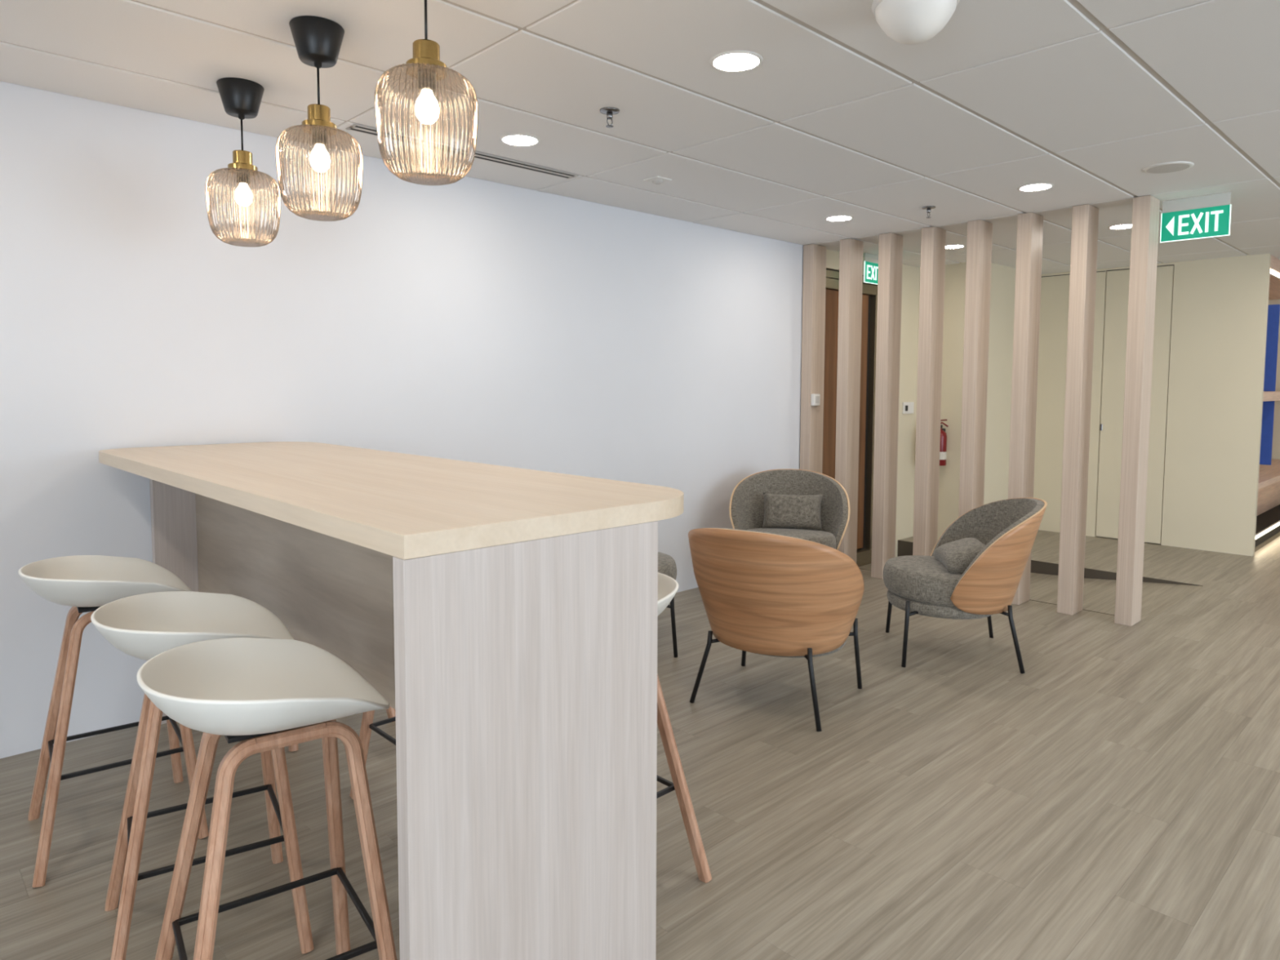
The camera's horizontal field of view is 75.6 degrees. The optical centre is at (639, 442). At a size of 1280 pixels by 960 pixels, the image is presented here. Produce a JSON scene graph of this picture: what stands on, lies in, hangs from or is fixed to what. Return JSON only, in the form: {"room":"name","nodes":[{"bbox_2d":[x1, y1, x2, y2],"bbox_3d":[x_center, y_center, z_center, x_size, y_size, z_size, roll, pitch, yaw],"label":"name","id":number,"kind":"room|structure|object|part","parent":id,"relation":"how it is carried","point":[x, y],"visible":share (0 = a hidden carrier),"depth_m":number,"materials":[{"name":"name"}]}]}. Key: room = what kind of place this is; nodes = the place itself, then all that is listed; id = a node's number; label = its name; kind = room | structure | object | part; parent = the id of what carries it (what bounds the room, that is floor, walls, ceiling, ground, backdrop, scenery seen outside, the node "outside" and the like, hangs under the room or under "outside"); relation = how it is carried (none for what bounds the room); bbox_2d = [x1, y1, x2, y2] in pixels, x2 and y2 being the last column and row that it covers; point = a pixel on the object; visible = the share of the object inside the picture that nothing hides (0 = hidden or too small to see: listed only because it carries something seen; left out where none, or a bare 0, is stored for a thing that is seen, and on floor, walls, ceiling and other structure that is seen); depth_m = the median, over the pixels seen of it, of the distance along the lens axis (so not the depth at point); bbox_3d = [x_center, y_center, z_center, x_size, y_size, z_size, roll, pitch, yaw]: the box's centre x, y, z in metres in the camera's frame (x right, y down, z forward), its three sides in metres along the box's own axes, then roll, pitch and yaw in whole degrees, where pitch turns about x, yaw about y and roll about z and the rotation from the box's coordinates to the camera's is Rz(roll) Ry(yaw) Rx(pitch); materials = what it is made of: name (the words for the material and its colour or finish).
{"room":"office lounge","nodes":[
{"label":"office lounge","id":0,"kind":"room"},
{"bbox_2d":[0,80,919,758],"bbox_3d":[-1.195,-0.022,4.201,10.460,2.760,0.165,-4,5,-44],"label":"wall","id":1,"kind":"structure","parent":0,"point":[470,319],"depth_m":3.86,"materials":[{"name":"white paint"}]},
{"bbox_2d":[822,268,877,566],"bbox_3d":[1.725,-0.169,6.960,0.900,2.495,0.120,-4,5,-44],"label":"door","id":2,"kind":"structure","parent":1,"relation":"in","point":[869,291],"depth_m":7.12,"materials":[{"name":"brown wood"}]},
{"bbox_3d":[1.724,1.016,7.037,0.900,0.120,0.110,-4,5,-44],"label":"sill","id":3,"kind":"part","parent":2,"relation":"part of","materials":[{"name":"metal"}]},
{"bbox_2d":[902,401,914,413],"bbox_3d":[2.453,-0.317,7.543,0.190,0.105,0.018,-4,5,-44],"label":"panel","id":4,"kind":"object","parent":1,"relation":"attached to","point":[908,407],"visible":1,"depth_m":7.53,"materials":[{"name":"white plastic"}]},
{"bbox_2d":[859,568,1114,615],"bbox_3d":[2.186,1.022,5.851,0.004,0.032,2.320,-4,5,-44],"label":"trim","id":5,"kind":"structure","parent":1,"relation":"attached to","point":[860,568],"depth_m":5.34,"materials":[{"name":"brown"}]},
{"bbox_2d":[897,540,1203,586],"bbox_3d":[3.157,1.037,6.722,0.003,0.171,2.405,-4,5,-44],"label":"trim","id":6,"kind":"structure","parent":1,"relation":"attached to","point":[904,548],"depth_m":6.57,"materials":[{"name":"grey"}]},
{"bbox_2d":[0,529,1279,959],"bbox_3d":[3.171,1.368,2.855,14.800,0.300,8.200,-4,5,-44],"label":"floor","id":7,"kind":"structure","parent":0,"point":[1116,796],"depth_m":2.78,"materials":[{"name":"brown wood"}]},
{"bbox_2d":[17,555,208,887],"bbox_3d":[-1.657,0.796,2.588,0.442,0.856,0.492,-3,5,-38],"label":"bar stool","id":8,"kind":"object","parent":7,"relation":"on","point":[84,583],"visible":0.72,"depth_m":2.55,"materials":[{"name":"white"}]},
{"bbox_3d":[-1.853,0.856,2.630,0.253,0.729,0.062,0,4,2],"label":"leg","id":9,"kind":"part","parent":8,"relation":"part of","materials":[{"name":"brown wood"}]},
{"bbox_3d":[-1.670,0.873,2.394,0.062,0.729,0.253,1,4,13],"label":"leg","id":10,"kind":"part","parent":8,"relation":"part of","materials":[{"name":"brown wood"}]},
{"bbox_3d":[-1.615,0.844,2.811,0.069,0.728,0.213,0,4,-1],"label":"leg","id":11,"kind":"part","parent":8,"relation":"part of","materials":[{"name":"brown wood"}]},
{"bbox_3d":[-1.434,0.860,2.577,0.213,0.728,0.069,1,4,16],"label":"leg","id":12,"kind":"part","parent":8,"relation":"part of","materials":[{"name":"brown wood"}]},
{"bbox_2d":[90,591,314,959],"bbox_3d":[-1.122,0.831,2.105,0.442,0.856,0.492,-2,5,-32],"label":"bar stool","id":13,"kind":"object","parent":7,"relation":"on","point":[144,626],"visible":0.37,"depth_m":2.08,"materials":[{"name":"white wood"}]},
{"bbox_3d":[-1.313,0.889,2.166,0.253,0.729,0.062,1,4,8],"label":"leg","id":14,"kind":"part","parent":13,"relation":"part of","materials":[{"name":"brown wood"}]},
{"bbox_3d":[-1.154,0.907,1.913,0.062,0.729,0.253,1,4,18],"label":"leg","id":15,"kind":"part","parent":13,"relation":"part of","materials":[{"name":"brown wood"}]},
{"bbox_3d":[-1.059,0.879,2.323,0.069,0.728,0.213,0,4,4],"label":"leg","id":16,"kind":"part","parent":13,"relation":"part of","materials":[{"name":"brown wood"}]},
{"bbox_3d":[-0.901,0.897,2.073,0.213,0.728,0.069,2,4,21],"label":"leg","id":17,"kind":"part","parent":13,"relation":"part of","materials":[{"name":"brown wood"}]},
{"bbox_2d":[136,637,396,959],"bbox_3d":[-0.766,0.860,1.699,0.442,0.856,0.492,-3,5,-35],"label":"bar stool","id":18,"kind":"object","parent":7,"relation":"on","point":[264,694],"visible":1,"depth_m":1.70,"materials":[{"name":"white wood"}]},
{"bbox_3d":[-0.959,0.919,1.750,0.253,0.729,0.062,1,4,4],"label":"leg","id":19,"kind":"part","parent":18,"relation":"part of","materials":[{"name":"brown wood"}]},
{"bbox_3d":[-0.787,0.937,1.506,0.062,0.729,0.253,1,4,15],"label":"leg","id":20,"kind":"part","parent":18,"relation":"part of","materials":[{"name":"brown wood"}]},
{"bbox_3d":[-0.688,0.580,1.626,0.128,0.032,0.038,-3,5,-35],"label":"rail","id":21,"kind":"part","parent":18,"relation":"part of","materials":[{"name":"brown wood"}]},
{"bbox_3d":[-0.715,0.908,1.921,0.069,0.728,0.213,0,4,1],"label":"leg","id":22,"kind":"part","parent":18,"relation":"part of","materials":[{"name":"brown wood"}]},
{"bbox_3d":[-0.543,0.925,1.680,0.213,0.728,0.069,1,4,18],"label":"leg","id":23,"kind":"part","parent":18,"relation":"part of","materials":[{"name":"brown wood"}]},
{"bbox_2d":[288,706,395,751],"bbox_3d":[-1.336,0.738,3.445,0.442,0.856,0.492,-4,5,-44],"label":"bar stool","id":24,"kind":"object","parent":7,"relation":"on","point":[391,713],"visible":0.02,"depth_m":3.43,"materials":[{"name":"brown wood"}]},
{"bbox_3d":[-1.355,0.816,3.227,0.069,0.728,0.213,0,4,-7],"label":"leg","id":25,"kind":"part","parent":24,"relation":"part of","materials":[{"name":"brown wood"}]},
{"bbox_3d":[-1.138,0.803,3.432,0.253,0.729,0.062,0,4,-4],"label":"leg","id":26,"kind":"part","parent":24,"relation":"part of","materials":[{"name":"brown wood"}]},
{"bbox_2d":[349,710,395,799],"bbox_3d":[-0.662,0.787,2.763,0.442,0.856,0.492,-4,5,-44],"label":"bar stool","id":27,"kind":"object","parent":7,"relation":"on","point":[367,725],"visible":0.02,"depth_m":2.76,"materials":[{"name":"brown wood"}]},
{"bbox_3d":[-0.886,0.850,2.759,0.213,0.728,0.069,1,4,10],"label":"leg","id":28,"kind":"part","parent":27,"relation":"part of","materials":[{"name":"brown wood"}]},
{"bbox_2d":[98,441,684,959],"bbox_3d":[-0.978,0.645,2.633,0.815,1.145,2.516,-4,5,-44],"label":"bar table","id":29,"kind":"object","parent":7,"relation":"on","point":[505,617],"visible":0.98,"depth_m":1.71,"materials":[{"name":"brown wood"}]},
{"bbox_3d":[-1.762,0.598,3.594,0.618,1.102,0.040,-4,5,-44],"label":"panel","id":30,"kind":"part","parent":29,"relation":"part of","materials":[{"name":"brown wood"}]},
{"bbox_3d":[-1.004,0.405,2.592,0.038,0.574,2.434,-4,5,-44],"label":"modesty panel","id":31,"kind":"part","parent":29,"relation":"part of","materials":[{"name":"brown wood"}]},
{"bbox_3d":[-0.197,0.735,1.673,0.614,1.102,0.040,-4,5,-44],"label":"panel","id":32,"kind":"part","parent":29,"relation":"part of","materials":[{"name":"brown wood"}]},
{"bbox_2d":[657,551,677,657],"bbox_3d":[-0.192,0.686,4.469,0.789,0.823,0.783,-1,4,-12],"label":"lounge chair","id":33,"kind":"object","parent":7,"relation":"on","point":[667,566],"visible":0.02,"depth_m":4.32,"materials":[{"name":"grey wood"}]},
{"bbox_3d":[0.176,0.945,4.274,0.050,0.331,0.020,4,5,42],"label":"leg","id":34,"kind":"part","parent":33,"relation":"part of","materials":[{"name":"black metal"}]},
{"bbox_2d":[656,572,711,883],"bbox_3d":[-0.119,0.818,2.342,0.442,0.856,0.492,-4,5,-44],"label":"bar stool","id":35,"kind":"object","parent":7,"relation":"on","point":[668,587],"visible":0.07,"depth_m":2.32,"materials":[{"name":"white plastic"},{"name":"oak"},{"name":"black metal"}]},
{"bbox_3d":[0.079,0.883,2.330,0.253,0.729,0.062,0,4,-4],"label":"leg","id":36,"kind":"part","parent":35,"relation":"part of","materials":[{"name":"brown wood"}]},
{"bbox_2d":[688,528,864,731],"bbox_3d":[0.604,0.743,3.688,0.783,0.822,0.788,3,5,31],"label":"lounge chair","id":37,"kind":"object","parent":7,"relation":"on","point":[766,593],"visible":1,"depth_m":3.40,"materials":[{"name":"brown wood"}]},
{"bbox_3d":[0.271,0.994,3.658,0.104,0.322,0.021,0,4,-9],"label":"leg","id":38,"kind":"part","parent":37,"relation":"part of","materials":[{"name":"black metal"}]},
{"bbox_3d":[0.524,0.957,4.122,0.020,0.331,0.050,-1,4,-23],"label":"leg","id":39,"kind":"part","parent":37,"relation":"part of","materials":[{"name":"black metal"}]},
{"bbox_3d":[0.651,0.863,3.776,0.583,0.072,0.556,3,5,31],"label":"seat","id":40,"kind":"part","parent":37,"relation":"part of","materials":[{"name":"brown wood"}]},
{"bbox_3d":[0.716,1.014,3.390,0.021,0.322,0.104,-1,4,-19],"label":"leg","id":41,"kind":"part","parent":37,"relation":"part of","materials":[{"name":"black metal"}]},
{"bbox_3d":[1.010,0.979,3.829,0.050,0.331,0.020,0,4,-5],"label":"leg","id":42,"kind":"part","parent":37,"relation":"part of","materials":[{"name":"black metal"}]},
{"bbox_2d":[728,468,849,550],"bbox_3d":[0.980,0.622,5.454,0.783,0.823,0.789,1,4,11],"label":"lounge chair","id":43,"kind":"object","parent":7,"relation":"on","point":[746,508],"visible":0.44,"depth_m":5.61,"materials":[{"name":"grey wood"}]},
{"bbox_2d":[747,528,836,549],"bbox_3d":[0.959,0.657,5.354,0.615,0.173,0.579,1,4,11],"label":"seat cushion","id":44,"kind":"object","parent":43,"relation":"on","point":[827,536],"depth_m":5.28,"materials":[{"name":"grey fabric"}]},
{"bbox_2d":[762,493,822,530],"bbox_3d":[1.026,0.468,5.565,0.400,0.236,0.175,1,4,12],"label":"lumbar cushion","id":45,"kind":"object","parent":43,"relation":"on","point":[780,511],"visible":0.98,"depth_m":5.51,"materials":[{"name":"grey fabric"}]},
{"bbox_2d":[800,244,826,473],"bbox_3d":[1.354,-0.285,6.492,0.180,2.488,0.092,-4,5,-44],"label":"wooden post","id":46,"kind":"object","parent":7,"relation":"on","point":[814,283],"visible":0.56,"depth_m":6.42,"materials":[{"name":"laminate"}]},
{"bbox_2d":[810,394,820,405],"bbox_3d":[1.365,-0.332,6.413,0.090,0.092,0.032,-4,5,-44],"label":"wall sensor","id":47,"kind":"object","parent":46,"relation":"attached to","point":[815,398],"visible":1,"depth_m":6.39,"materials":[{"name":"white plastic"}]},
{"bbox_2d":[835,238,863,563],"bbox_3d":[1.578,-0.269,6.258,0.180,2.488,0.092,-4,5,-44],"label":"wooden post","id":48,"kind":"object","parent":7,"relation":"on","point":[851,251],"visible":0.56,"depth_m":6.20,"materials":[{"name":"laminate"}]},
{"bbox_2d":[871,232,902,578],"bbox_3d":[1.802,-0.252,6.024,0.180,2.488,0.092,-4,5,-44],"label":"wooden post","id":49,"kind":"object","parent":7,"relation":"on","point":[890,245],"visible":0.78,"depth_m":5.97,"materials":[{"name":"laminate"}]},
{"bbox_2d":[912,226,946,555],"bbox_3d":[2.026,-0.235,5.790,0.180,2.488,0.092,-4,5,-44],"label":"wooden post","id":50,"kind":"object","parent":7,"relation":"on","point":[933,239],"visible":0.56,"depth_m":5.73,"materials":[{"name":"laminate"}]},
{"bbox_2d":[883,497,1047,673],"bbox_3d":[1.690,0.701,4.348,0.789,0.823,0.783,1,4,9],"label":"lounge chair","id":51,"kind":"object","parent":7,"relation":"on","point":[919,584],"visible":0.95,"depth_m":4.11,"materials":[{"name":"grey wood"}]},
{"bbox_3d":[1.420,0.920,4.694,0.020,0.331,0.050,-2,4,-27],"label":"leg","id":52,"kind":"part","parent":51,"relation":"part of","materials":[{"name":"black metal"}]},
{"bbox_3d":[1.331,0.959,4.135,0.050,0.331,0.020,-4,6,-45],"label":"leg","id":53,"kind":"part","parent":51,"relation":"part of","materials":[{"name":"black metal"}]},
{"bbox_2d":[883,555,962,608],"bbox_3d":[1.586,0.727,4.366,0.579,0.173,0.615,1,4,9],"label":"seat cushion","id":54,"kind":"object","parent":51,"relation":"on","point":[911,581],"depth_m":4.18,"materials":[{"name":"grey fabric"}]},
{"bbox_3d":[1.597,0.826,4.371,0.556,0.072,0.583,1,4,9],"label":"seat","id":55,"kind":"part","parent":51,"relation":"part of","materials":[{"name":"grey fabric"}]},
{"bbox_2d":[933,537,985,573],"bbox_3d":[1.703,0.598,4.339,0.242,0.167,0.400,1,4,9],"label":"lumbar cushion","id":56,"kind":"object","parent":51,"relation":"on","point":[956,556],"visible":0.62,"depth_m":4.22,"materials":[{"name":"grey fabric"}]},
{"bbox_3d":[1.939,0.936,4.588,0.104,0.322,0.021,-3,5,-41],"label":"leg","id":57,"kind":"part","parent":51,"relation":"part of","materials":[{"name":"black metal"}]},
{"bbox_3d":[1.857,0.971,4.076,0.021,0.322,0.104,-2,5,-31],"label":"leg","id":58,"kind":"part","parent":51,"relation":"part of","materials":[{"name":"black metal"}]},
{"bbox_2d":[958,219,992,517],"bbox_3d":[2.250,-0.218,5.556,0.180,2.488,0.092,-4,5,-44],"label":"wooden post","id":59,"kind":"object","parent":7,"relation":"on","point":[980,232],"visible":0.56,"depth_m":5.49,"materials":[{"name":"laminate"}]},
{"bbox_2d":[1008,212,1043,604],"bbox_3d":[2.474,-0.201,5.322,0.180,2.488,0.092,-4,5,-44],"label":"wooden post","id":60,"kind":"object","parent":7,"relation":"on","point":[1030,224],"visible":0.88,"depth_m":5.25,"materials":[{"name":"laminate"}]},
{"bbox_2d":[1057,204,1098,615],"bbox_3d":[2.697,-0.184,5.088,0.180,2.488,0.092,-4,5,-44],"label":"wooden post","id":61,"kind":"object","parent":7,"relation":"on","point":[1085,218],"visible":1,"depth_m":5.04,"materials":[{"name":"laminate"}]},
{"bbox_2d":[1114,195,1159,626],"bbox_3d":[2.921,-0.167,4.854,0.180,2.488,0.092,-4,5,-44],"label":"wooden post","id":62,"kind":"object","parent":7,"relation":"on","point":[1145,209],"visible":1,"depth_m":4.80,"materials":[{"name":"laminate"}]},
{"bbox_2d":[1254,458,1279,546],"bbox_3d":[6.029,0.510,8.188,3.050,0.700,0.660,-4,5,-44],"label":"bench","id":63,"kind":"object","parent":7,"relation":"on","point":[1268,486],"depth_m":8.23,"materials":[{"name":"black"}]},
{"bbox_3d":[6.207,0.761,7.982,3.000,0.020,0.030,-4,5,-44],"label":"led strip","id":64,"kind":"part","parent":63,"relation":"part of","materials":[{"name":"white plastic"}]},
{"bbox_3d":[6.036,0.533,8.183,3.050,0.455,0.040,-4,5,-44],"label":"panel","id":65,"kind":"part","parent":63,"relation":"part of","materials":[{"name":"laminate"}]},
{"bbox_2d":[1257,458,1279,488],"bbox_3d":[6.030,0.281,8.172,3.050,0.050,0.660,-4,5,-44],"label":"countertop","id":66,"kind":"structure","parent":63,"relation":"on","point":[1268,474],"depth_m":7.66,"materials":[{"name":"laminate"}]},
{"bbox_2d":[0,0,1279,274],"bbox_3d":[3.174,-1.366,2.675,14.800,0.200,8.220,-4,5,-44],"label":"ceiling","id":67,"kind":"structure","parent":0,"point":[838,116],"depth_m":3.12,"materials":[{"name":"grey"}]},
{"bbox_2d":[204,77,280,247],"bbox_3d":[-1.460,-1.018,3.034,0.252,0.576,0.252,2,5,29],"label":"pendant lamp","id":68,"kind":"object","parent":67,"relation":"hanging from","point":[241,98],"visible":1,"depth_m":3.00,"materials":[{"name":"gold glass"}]},
{"bbox_3d":[-1.459,-1.125,3.027,0.006,0.140,0.006,1,4,7],"label":"cord","id":69,"kind":"part","parent":68,"relation":"part of","materials":[{"name":"black plastic"}]},
{"bbox_3d":[-1.460,-0.863,3.045,0.252,0.265,0.252,2,5,29],"label":"lamp shade","id":70,"kind":"part","parent":68,"relation":"part of","materials":[{"name":"clear glass"}]},
{"bbox_3d":[-1.460,-0.912,3.042,0.060,0.083,0.060,2,5,29],"label":"bulb","id":71,"kind":"part","parent":68,"relation":"part of","materials":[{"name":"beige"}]},
{"bbox_2d":[275,15,363,221],"bbox_3d":[-0.987,-0.982,2.540,0.252,0.576,0.252,2,5,29],"label":"pendant lamp","id":72,"kind":"object","parent":67,"relation":"hanging from","point":[317,41],"visible":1,"depth_m":2.51,"materials":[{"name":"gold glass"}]},
{"bbox_3d":[-0.986,-1.090,2.533,0.006,0.140,0.006,1,4,7],"label":"cord","id":73,"kind":"part","parent":72,"relation":"part of","materials":[{"name":"black plastic"}]},
{"bbox_3d":[-0.987,-0.827,2.551,0.252,0.265,0.252,2,5,29],"label":"lamp shade","id":74,"kind":"part","parent":72,"relation":"part of","materials":[{"name":"clear glass"}]},
{"bbox_3d":[-0.987,-0.877,2.547,0.060,0.083,0.060,2,5,29],"label":"bulb","id":75,"kind":"part","parent":72,"relation":"part of","materials":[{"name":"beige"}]},
{"bbox_2d":[374,0,478,186],"bbox_3d":[-0.534,-0.948,2.067,0.252,0.576,0.252,-4,5,-44],"label":"pendant lamp","id":76,"kind":"object","parent":67,"relation":"hanging from","point":[425,66],"visible":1,"depth_m":2.05,"materials":[{"name":"gold glass"}]},
{"bbox_3d":[-0.534,-1.056,2.060,0.006,0.140,0.006,2,4,24],"label":"cord","id":77,"kind":"part","parent":76,"relation":"part of","materials":[{"name":"black plastic"}]},
{"bbox_3d":[-0.535,-0.793,2.078,0.252,0.265,0.252,-4,5,-44],"label":"lamp shade","id":78,"kind":"part","parent":76,"relation":"part of","materials":[{"name":"clear glass"}]},
{"bbox_3d":[-0.535,-0.843,2.075,0.060,0.083,0.060,-4,5,-44],"label":"bulb","id":79,"kind":"part","parent":76,"relation":"part of","materials":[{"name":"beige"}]},
{"bbox_2d":[345,124,578,178],"bbox_3d":[-0.786,-1.361,3.903,1.212,0.003,0.084,-4,5,-44],"label":"ceiling vent","id":80,"kind":"object","parent":67,"relation":"in","point":[355,127],"visible":0.91,"depth_m":3.85,"materials":[{"name":"black metal"}]},
{"bbox_2d":[499,133,540,146],"bbox_3d":[-0.534,-1.345,3.674,0.180,0.005,0.180,-4,5,-44],"label":"recessed light","id":81,"kind":"object","parent":67,"relation":"in","point":[515,140],"visible":1,"depth_m":3.66,"materials":[{"name":"white plastic"}]},
{"bbox_2d":[502,135,537,145],"bbox_3d":[-0.534,-1.344,3.674,0.153,0.002,0.153,-4,5,-44],"label":"diffuser","id":82,"kind":"object","parent":81,"relation":"attached to","point":[508,140],"depth_m":3.67,"materials":[{"name":"white plastic"}]},
{"bbox_2d":[600,106,619,128],"bbox_3d":[-0.121,-1.286,3.279,0.080,0.064,0.080,-4,5,-44],"label":"sprinkler","id":83,"kind":"object","parent":67,"relation":"attached to","point":[609,112],"visible":1,"depth_m":3.27,"materials":[{"name":"silver metal"}]},
{"bbox_2d":[643,175,671,184],"bbox_3d":[0.093,-1.380,4.366,0.110,0.025,0.110,-4,5,-44],"label":"ceiling sensor","id":84,"kind":"object","parent":67,"relation":"attached to","point":[657,180],"visible":1,"depth_m":4.34,"materials":[{"name":"white plastic"}]},
{"bbox_2d":[709,50,763,71],"bbox_3d":[0.324,-1.280,2.777,0.180,0.005,0.180,-4,5,-44],"label":"recessed light","id":85,"kind":"object","parent":67,"relation":"in","point":[732,60],"visible":1,"depth_m":2.77,"materials":[{"name":"white plastic"}]},
{"bbox_2d":[825,215,853,221],"bbox_3d":[1.291,-1.454,5.357,0.180,0.005,0.180,-4,5,-44],"label":"recessed light","id":86,"kind":"object","parent":67,"relation":"in","point":[834,218],"visible":1,"depth_m":5.34,"materials":[{"name":"white plastic"}]},
{"bbox_2d":[863,261,878,284],"bbox_3d":[1.950,-1.434,6.837,0.339,0.240,0.011,-4,5,-44],"label":"exit sign","id":87,"kind":"object","parent":67,"relation":"hanging from","point":[870,269],"visible":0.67,"depth_m":6.78,"materials":[{"name":"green plastic"}]},
{"bbox_2d":[871,0,959,44],"bbox_3d":[0.779,-1.193,2.339,0.240,0.115,0.240,-4,5,-44],"label":"dome","id":88,"kind":"object","parent":67,"relation":"attached to","point":[908,22],"visible":1,"depth_m":2.29,"materials":[{"name":"white plastic"}]},
{"bbox_2d":[921,205,935,217],"bbox_3d":[1.756,-1.400,5.025,0.080,0.064,0.080,-4,5,-44],"label":"sprinkler","id":89,"kind":"object","parent":67,"relation":"attached to","point":[927,208],"visible":1,"depth_m":5.01,"materials":[{"name":"silver metal"}]},
{"bbox_2d":[945,244,964,248],"bbox_3d":[2.435,-1.523,6.424,0.180,0.005,0.180,-4,5,-44],"label":"recessed light","id":90,"kind":"object","parent":67,"relation":"in","point":[957,246],"visible":0.82,"depth_m":6.42,"materials":[{"name":"white plastic"}]},
{"bbox_2d":[945,245,963,248],"bbox_3d":[2.435,-1.522,6.424,0.153,0.002,0.153,-4,5,-44],"label":"diffuser","id":91,"kind":"object","parent":90,"relation":"attached to","point":[946,246],"depth_m":6.42,"materials":[{"name":"white plastic"}]},
{"bbox_2d":[1017,182,1053,191],"bbox_3d":[2.160,-1.393,4.507,0.180,0.005,0.180,-4,5,-44],"label":"recessed light","id":92,"kind":"object","parent":67,"relation":"in","point":[1038,186],"visible":1,"depth_m":4.50,"materials":[{"name":"white plastic"}]},
{"bbox_2d":[1020,184,1051,191],"bbox_3d":[2.160,-1.391,4.507,0.153,0.002,0.153,-4,5,-44],"label":"diffuser","id":93,"kind":"object","parent":92,"relation":"attached to","point":[1027,187],"depth_m":4.50,"materials":[{"name":"white plastic"}]},
{"bbox_2d":[1107,223,1131,229],"bbox_3d":[3.274,-1.464,5.597,0.180,0.005,0.180,-4,5,-44],"label":"recessed light","id":94,"kind":"object","parent":67,"relation":"in","point":[1122,226],"visible":0.73,"depth_m":5.59,"materials":[{"name":"white plastic"}]},
{"bbox_2d":[1110,224,1131,228],"bbox_3d":[3.274,-1.463,5.597,0.153,0.002,0.153,-4,5,-44],"label":"diffuser","id":95,"kind":"object","parent":94,"relation":"attached to","point":[1117,226],"depth_m":5.58,"materials":[{"name":"white plastic"}]},
{"bbox_2d":[1142,161,1194,173],"bbox_3d":[2.617,-1.360,4.093,0.216,0.010,0.216,-4,5,-44],"label":"ceiling speaker","id":96,"kind":"object","parent":67,"relation":"attached to","point":[1171,166],"visible":1,"depth_m":4.07,"materials":[{"name":"white plastic"}]},
{"bbox_2d":[1146,164,1190,173],"bbox_3d":[2.617,-1.357,4.093,0.182,0.003,0.182,-4,5,-44],"label":"grille","id":97,"kind":"object","parent":96,"relation":"attached to","point":[1157,168],"depth_m":4.08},
{"bbox_2d":[1160,204,1231,243],"bbox_3d":[3.171,-1.284,4.718,0.011,0.240,0.339,-4,5,-44],"label":"exit sign","id":98,"kind":"object","parent":67,"relation":"hanging from","point":[1212,221],"visible":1,"depth_m":4.71,"materials":[{"name":"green plastic"}]},
{"bbox_2d":[912,262,966,539],"bbox_3d":[2.809,-0.235,7.494,0.120,2.760,0.588,-4,5,-44],"label":"wall","id":99,"kind":"structure","parent":0,"point":[954,273],"depth_m":7.41,"materials":[{"name":"beige paint"}]},
{"bbox_2d":[939,419,948,466],"bbox_3d":[2.686,-0.004,7.438,0.150,0.416,0.127,0,4,-1],"label":"fire extinguisher","id":100,"kind":"object","parent":99,"relation":"attached to","point":[943,446],"visible":0.51,"depth_m":7.38,"materials":[{"name":"metal"}]},
{"bbox_2d":[983,262,1015,504],"bbox_3d":[3.421,-0.251,7.754,1.125,2.760,0.120,-4,5,-44],"label":"wall","id":101,"kind":"structure","parent":0,"point":[1002,277],"depth_m":7.50,"materials":[{"name":"beige paint"}]},
{"bbox_2d":[1033,253,1271,556],"bbox_3d":[4.493,-0.346,7.523,0.012,2.530,1.910,-4,5,-44],"label":"wall","id":102,"kind":"structure","parent":0,"point":[1270,260],"depth_m":6.85,"materials":[{"name":"beige paint"}]},
{"bbox_2d":[1041,264,1173,277],"bbox_3d":[4.279,-1.578,7.619,0.051,0.008,1.122,-4,5,-44],"label":"door frame","id":103,"kind":"structure","parent":102,"relation":"attached to","point":[1170,264],"depth_m":7.55,"materials":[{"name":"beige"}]},
{"bbox_2d":[1095,265,1173,543],"bbox_3d":[4.478,-0.335,7.487,0.054,2.456,0.530,-4,5,-44],"label":"door","id":104,"kind":"structure","parent":102,"relation":"attached to","point":[1117,281],"depth_m":7.51,"materials":[{"name":"beige paint"}]},
{"bbox_2d":[1262,391,1279,401],"bbox_3d":[6.147,-0.456,7.998,3.045,0.078,0.318,-4,5,-44],"label":"wall shelf","id":105,"kind":"object","parent":102,"relation":"attached to","point":[1268,395],"visible":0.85,"depth_m":7.10,"materials":[{"name":"laminate"}]},
{"bbox_2d":[1259,304,1279,465],"bbox_3d":[5.670,-0.525,7.562,0.030,1.450,0.240,-4,5,-44],"label":"panel","id":106,"kind":"object","parent":105,"relation":"attached to","point":[1273,310],"visible":0.26,"depth_m":7.49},
{"bbox_2d":[1268,299,1279,504],"bbox_3d":[8.601,-0.356,7.870,0.120,2.530,8.120,-4,5,-44],"label":"wall","id":107,"kind":"structure","parent":0,"point":[1276,434],"depth_m":9.29,"materials":[{"name":"beige paint"}]},
{"bbox_2d":[1268,254,1279,299],"bbox_3d":[6.048,-1.579,8.066,3.095,0.115,0.665,-4,5,-44],"label":"wall","id":108,"kind":"structure","parent":0,"point":[1274,282],"depth_m":7.69,"materials":[{"name":"laminate"}]},
{"bbox_2d":[1270,270,1279,279],"bbox_3d":[6.215,-1.494,7.827,3.000,0.018,0.030,-4,5,-44],"label":"led strip","id":109,"kind":"object","parent":108,"relation":"attached to","point":[1273,273],"visible":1,"depth_m":7.11,"materials":[{"name":"white plastic"}]}
]}

